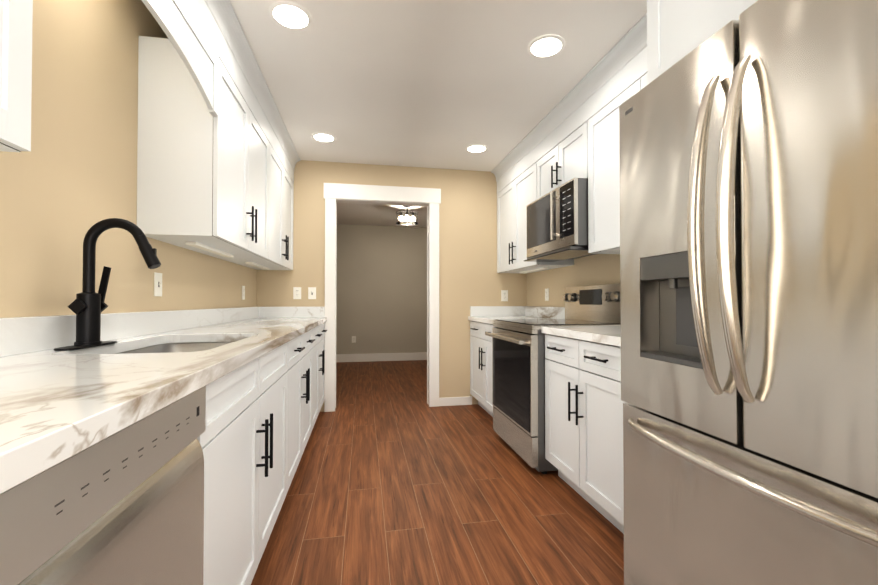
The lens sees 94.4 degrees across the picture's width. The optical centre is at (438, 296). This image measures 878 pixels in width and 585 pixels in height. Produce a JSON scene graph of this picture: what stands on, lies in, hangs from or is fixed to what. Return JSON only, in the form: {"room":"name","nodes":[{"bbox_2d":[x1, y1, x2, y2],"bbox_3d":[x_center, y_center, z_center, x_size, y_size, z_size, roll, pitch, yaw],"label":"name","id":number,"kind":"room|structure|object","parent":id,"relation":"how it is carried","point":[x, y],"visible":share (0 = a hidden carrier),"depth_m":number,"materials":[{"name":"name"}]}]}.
{"room":"kitchen","nodes":[
{"label":"kitchen","id":0,"kind":"room"},
{"bbox_2d":[0,0,256,317],"bbox_3d":[-1.269,-0.142,1.051,0.120,2.440,5.918,0,-1,-11],"label":"wall","id":1,"kind":"structure","parent":0,"point":[68,181],"depth_m":1.47,"materials":[{"name":"beige paint"}]},
{"bbox_2d":[0,0,32,151],"bbox_3d":[-0.918,-0.744,0.409,0.330,0.892,0.804,0,-1,-11],"label":"upper cabinet","id":2,"kind":"object","parent":1,"relation":"attached to","point":[16,19],"visible":1,"depth_m":0.78,"materials":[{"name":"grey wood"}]},
{"bbox_2d":[154,272,161,295],"bbox_3d":[-1.375,-0.059,2.000,0.016,0.116,0.072,0,-1,-11],"label":"light switch","id":3,"kind":"object","parent":1,"relation":"attached to","point":[157,284],"visible":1,"depth_m":1.99,"materials":[{"name":"white plastic"}]},
{"bbox_2d":[137,36,268,258],"bbox_3d":[-1.261,-0.718,2.362,0.370,0.892,1.038,0,-1,-11],"label":"upper cabinet","id":4,"kind":"object","parent":1,"relation":"attached to","point":[202,175],"visible":0.88,"depth_m":1.86,"materials":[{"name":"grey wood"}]},
{"bbox_2d":[142,0,218,116],"bbox_3d":[-0.934,-0.979,1.359,0.025,0.287,1.058,0,-1,-11],"label":"arched valance","id":5,"kind":"object","parent":4,"relation":"attached to","point":[182,28],"visible":1,"depth_m":1.60,"materials":[{"name":"white wood"}]},
{"bbox_2d":[185,241,233,256],"bbox_3d":[-1.298,-0.265,2.329,0.050,0.015,0.600,0,-1,-11],"label":"light bar","id":6,"kind":"object","parent":4,"relation":"attached to","point":[206,248],"depth_m":2.23,"materials":[{"name":"white plastic"}]},
{"bbox_2d":[242,286,244,299],"bbox_3d":[-1.643,-0.033,3.417,0.007,0.116,0.072,0,-1,-11],"label":"outlet","id":7,"kind":"object","parent":1,"relation":"attached to","point":[243,292],"visible":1,"depth_m":3.41,"materials":[{"name":"white plastic"}]},
{"bbox_2d":[219,143,293,269],"bbox_3d":[-1.451,-0.705,3.384,0.370,0.892,1.035,0,-1,-11],"label":"upper cabinet","id":8,"kind":"object","parent":1,"relation":"attached to","point":[281,204],"visible":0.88,"depth_m":3.31,"materials":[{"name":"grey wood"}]},
{"bbox_2d":[245,262,269,269],"bbox_3d":[-1.490,-0.251,3.362,0.050,0.015,0.600,0,-1,-11],"label":"light bar","id":9,"kind":"object","parent":8,"relation":"attached to","point":[249,263],"depth_m":3.29,"materials":[{"name":"white plastic"}]},
{"bbox_2d":[336,224,426,353],"bbox_3d":[-1.008,-0.058,7.395,4.311,2.440,0.120,0,-1,-11],"label":"wall","id":10,"kind":"structure","parent":0,"point":[381,289],"depth_m":7.33,"materials":[{"name":"beige paint"}]},
{"bbox_2d":[336,352,426,361],"bbox_3d":[-0.995,1.090,7.310,4.309,0.140,0.021,0,-1,-11],"label":"baseboard","id":11,"kind":"structure","parent":10,"relation":"attached to","point":[379,357],"depth_m":7.28,"materials":[{"name":"white wood"}]},
{"bbox_2d":[257,160,526,411],"bbox_3d":[-0.402,-0.101,4.130,2.710,2.440,0.060,0,-1,-11],"label":"wall","id":12,"kind":"structure","parent":0,"point":[469,275],"depth_m":4.19,"materials":[{"name":"beige paint"}]},
{"bbox_2d":[187,0,300,182],"bbox_3d":[-0.959,-1.238,1.656,0.083,0.230,4.626,0,-1,-11],"label":"crown molding","id":13,"kind":"structure","parent":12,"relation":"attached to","point":[218,20],"depth_m":2.24,"materials":[{"name":"white wood"}]},
{"bbox_2d":[293,287,300,298],"bbox_3d":[-1.365,-0.033,3.915,0.072,0.116,0.007,0,-1,-11],"label":"electrical outlet","id":14,"kind":"object","parent":12,"relation":"attached to","point":[296,292],"visible":1,"depth_m":3.91,"materials":[{"name":"white plastic"}]},
{"bbox_2d":[308,287,315,298],"bbox_3d":[-1.229,-0.033,3.935,0.072,0.116,0.016,0,-1,-11],"label":"light switch","id":15,"kind":"object","parent":12,"relation":"attached to","point":[311,292],"visible":1,"depth_m":3.94,"materials":[{"name":"white plastic"}]},
{"bbox_2d":[324,183,440,411],"bbox_3d":[-0.567,0.006,4.128,1.161,2.224,0.172,0,-1,-11],"label":"door frame","id":16,"kind":"structure","parent":12,"relation":"attached to","point":[428,198],"depth_m":4.08,"materials":[{"name":"white wood"}]},
{"bbox_2d":[439,396,471,405],"bbox_3d":[0.173,1.077,4.183,0.347,0.084,0.014,0,-1,-11],"label":"baseboard","id":17,"kind":"structure","parent":12,"relation":"attached to","point":[450,401],"depth_m":4.17,"materials":[{"name":"white wood"}]},
{"bbox_2d":[501,290,507,300],"bbox_3d":[0.694,-0.009,4.297,0.072,0.116,0.007,0,-1,-11],"label":"electrical outlet","id":18,"kind":"object","parent":12,"relation":"attached to","point":[504,295],"visible":1,"depth_m":4.29,"materials":[{"name":"white plastic"}]},
{"bbox_2d":[491,13,646,193],"bbox_3d":[0.843,-1.221,2.937,0.083,0.230,2.764,0,-1,-11],"label":"crown molding","id":19,"kind":"structure","parent":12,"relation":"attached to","point":[617,70],"depth_m":2.56,"materials":[{"name":"white wood"}]},
{"bbox_2d":[251,360,623,584],"bbox_3d":[-0.178,1.153,2.911,4.311,0.100,9.210,0,-1,-11],"label":"floor","id":20,"kind":"structure","parent":0,"point":[397,480],"depth_m":2.11,"materials":[{"name":"brown wood"}]},
{"bbox_2d":[0,386,205,584],"bbox_3d":[-0.779,0.635,0.582,0.606,0.872,0.601,0,-1,-11],"label":"dishwasher","id":21,"kind":"object","parent":20,"relation":"on","point":[124,506],"visible":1,"depth_m":0.61,"materials":[{"name":"grey metal"}]},
{"bbox_2d":[197,343,286,584],"bbox_3d":[-0.940,0.646,1.421,0.664,0.873,1.100,0,-1,-11],"label":"base cabinet","id":22,"kind":"object","parent":20,"relation":"on","point":[242,439],"visible":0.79,"depth_m":1.31,"materials":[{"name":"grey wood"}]},
{"bbox_2d":[0,307,326,493],"bbox_3d":[-0.972,0.138,1.549,0.645,0.145,4.797,0,-1,-11],"label":"countertop","id":23,"kind":"structure","parent":22,"relation":"on","point":[56,407],"depth_m":0.93,"materials":[{"name":"stone"}]},
{"bbox_2d":[54,218,160,350],"bbox_3d":[-1.088,-0.050,1.384,0.253,0.434,0.256,0,-1,-11],"label":"faucet","id":24,"kind":"object","parent":23,"relation":"on","point":[87,306],"visible":1,"depth_m":1.36,"materials":[{"name":"black metal"}]},
{"bbox_2d":[116,342,232,353],"bbox_3d":[-0.983,0.314,1.544,0.465,0.206,0.795,0,-1,-11],"label":"sink","id":25,"kind":"object","parent":23,"relation":"in","point":[179,347],"visible":0.04,"depth_m":1.88,"materials":[{"name":"silver metal"}]},
{"bbox_2d":[287,329,314,491],"bbox_3d":[-1.132,0.659,2.455,0.664,0.873,0.999,0,-1,-11],"label":"base cabinet","id":26,"kind":"object","parent":20,"relation":"on","point":[299,389],"visible":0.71,"depth_m":2.40,"materials":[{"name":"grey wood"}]},
{"bbox_2d":[312,323,326,429],"bbox_3d":[-1.312,0.672,3.425,0.664,0.873,0.968,0,-1,-11],"label":"base cabinet","id":27,"kind":"object","parent":20,"relation":"on","point":[318,344],"visible":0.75,"depth_m":3.42,"materials":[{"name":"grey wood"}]},
{"bbox_2d":[470,321,492,416],"bbox_3d":[0.701,0.677,3.785,0.664,0.873,0.997,0,-1,-11],"label":"base cabinet","id":28,"kind":"object","parent":20,"relation":"on","point":[480,366],"visible":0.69,"depth_m":3.82,"materials":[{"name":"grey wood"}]},
{"bbox_2d":[468,306,620,346],"bbox_3d":[0.871,0.156,2.928,0.645,0.145,2.760,0,-1,-11],"label":"countertop","id":29,"kind":"structure","parent":28,"relation":"on","point":[609,335],"depth_m":3.55,"materials":[{"name":"stone"}]},
{"bbox_2d":[485,283,620,473],"bbox_3d":[0.801,0.510,2.905,0.766,1.185,0.765,0,-1,-11],"label":"range","id":30,"kind":"object","parent":20,"relation":"on","point":[518,374],"visible":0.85,"depth_m":2.71,"materials":[{"name":"silver metal"}]},
{"bbox_2d":[545,334,623,533],"bbox_3d":[1.006,0.655,2.140,0.664,0.873,0.803,0,-1,-11],"label":"base cabinet","id":31,"kind":"object","parent":20,"relation":"on","point":[584,402],"visible":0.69,"depth_m":2.03,"materials":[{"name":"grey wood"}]},
{"bbox_2d":[619,0,877,584],"bbox_3d":[1.075,0.188,1.073,0.874,1.782,0.935,0,-1,-11],"label":"fridge","id":32,"kind":"object","parent":20,"relation":"on","point":[749,250],"visible":1,"depth_m":0.95,"materials":[{"name":"grey metal"}]},
{"bbox_2d":[230,0,646,226],"bbox_3d":[-0.178,-1.387,2.944,4.311,0.100,9.210,0,-1,-11],"label":"ceiling","id":33,"kind":"structure","parent":0,"point":[441,84],"depth_m":2.44,"materials":[{"name":"paint"}]},
{"bbox_2d":[269,1,311,29],"bbox_3d":[-0.712,-1.346,1.954,0.196,0.006,0.196,0,-1,-11],"label":"recessed light","id":34,"kind":"object","parent":33,"relation":"in","point":[290,15],"visible":1,"depth_m":1.94,"materials":[{"name":"white plastic"}]},
{"bbox_2d":[312,132,335,141],"bbox_3d":[-0.961,-1.327,3.393,0.196,0.006,0.196,0,-1,-11],"label":"recessed light","id":35,"kind":"object","parent":33,"relation":"in","point":[323,136],"visible":1,"depth_m":3.38,"materials":[{"name":"white plastic"}]},
{"bbox_2d":[396,206,417,225],"bbox_3d":[-0.452,-1.164,5.754,0.320,0.270,0.320,0,-1,-11],"label":"pendant light","id":36,"kind":"object","parent":33,"relation":"hanging from","point":[407,217],"visible":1,"depth_m":5.64,"materials":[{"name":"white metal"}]},
{"bbox_2d":[466,144,487,151],"bbox_3d":[0.338,-1.324,3.639,0.196,0.006,0.196,0,-1,-11],"label":"recessed light","id":37,"kind":"object","parent":33,"relation":"in","point":[476,148],"visible":1,"depth_m":3.63,"materials":[{"name":"white plastic"}]},
{"bbox_2d":[528,35,564,57],"bbox_3d":[0.577,-1.343,2.189,0.196,0.006,0.196,0,-1,-11],"label":"recessed light","id":38,"kind":"object","parent":33,"relation":"in","point":[546,46],"visible":1,"depth_m":2.18,"materials":[{"name":"white plastic"}]},
{"bbox_2d":[526,254,619,306],"bbox_3d":[1.514,-0.135,1.568,0.120,2.440,5.918,0,-1,-11],"label":"wall","id":39,"kind":"structure","parent":0,"point":[599,269],"depth_m":3.43,"materials":[{"name":"beige paint"}]},
{"bbox_2d":[497,162,573,273],"bbox_3d":[0.845,-0.699,3.829,0.370,0.892,0.999,0,-1,-11],"label":"upper cabinet","id":40,"kind":"object","parent":39,"relation":"attached to","point":[516,196],"visible":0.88,"depth_m":3.75,"materials":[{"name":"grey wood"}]},
{"bbox_2d":[520,267,548,272],"bbox_3d":[0.887,-0.245,3.829,0.050,0.015,0.550,0,-1,-11],"label":"light bar","id":41,"kind":"object","parent":40,"relation":"attached to","point":[543,268],"depth_m":3.72,"materials":[{"name":"white plastic"}]},
{"bbox_2d":[545,288,548,300],"bbox_3d":[1.023,-0.019,3.858,0.007,0.116,0.072,0,-1,-11],"label":"outlet","id":42,"kind":"object","parent":39,"relation":"attached to","point":[547,294],"visible":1,"depth_m":3.84,"materials":[{"name":"white plastic"}]},
{"bbox_2d":[537,121,587,198],"bbox_3d":[1.007,-0.951,2.962,0.370,0.412,0.764,0,-1,-11],"label":"upper cabinet","id":43,"kind":"object","parent":39,"relation":"attached to","point":[563,162],"visible":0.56,"depth_m":2.86,"materials":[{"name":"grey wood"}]},
{"bbox_2d":[524,178,595,261],"bbox_3d":[0.957,-0.513,2.948,0.466,0.453,0.759,0,-1,-11],"label":"microwave","id":44,"kind":"object","parent":43,"relation":"attached to","point":[557,224],"visible":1,"depth_m":2.75,"materials":[{"name":"silver metal"}]},
{"bbox_2d":[588,73,646,253],"bbox_3d":[1.168,-0.722,2.091,0.370,0.892,0.995,0,-1,-11],"label":"upper cabinet","id":45,"kind":"object","parent":39,"relation":"attached to","point":[603,184],"visible":0.21,"depth_m":2.38,"materials":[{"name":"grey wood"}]},
{"bbox_2d":[647,0,757,84],"bbox_3d":[1.167,-1.054,1.120,0.729,0.606,0.900,0,-1,-11],"label":"upper cabinet","id":46,"kind":"object","parent":39,"relation":"attached to","point":[677,30],"visible":0.23,"depth_m":1.35,"materials":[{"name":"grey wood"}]}
]}

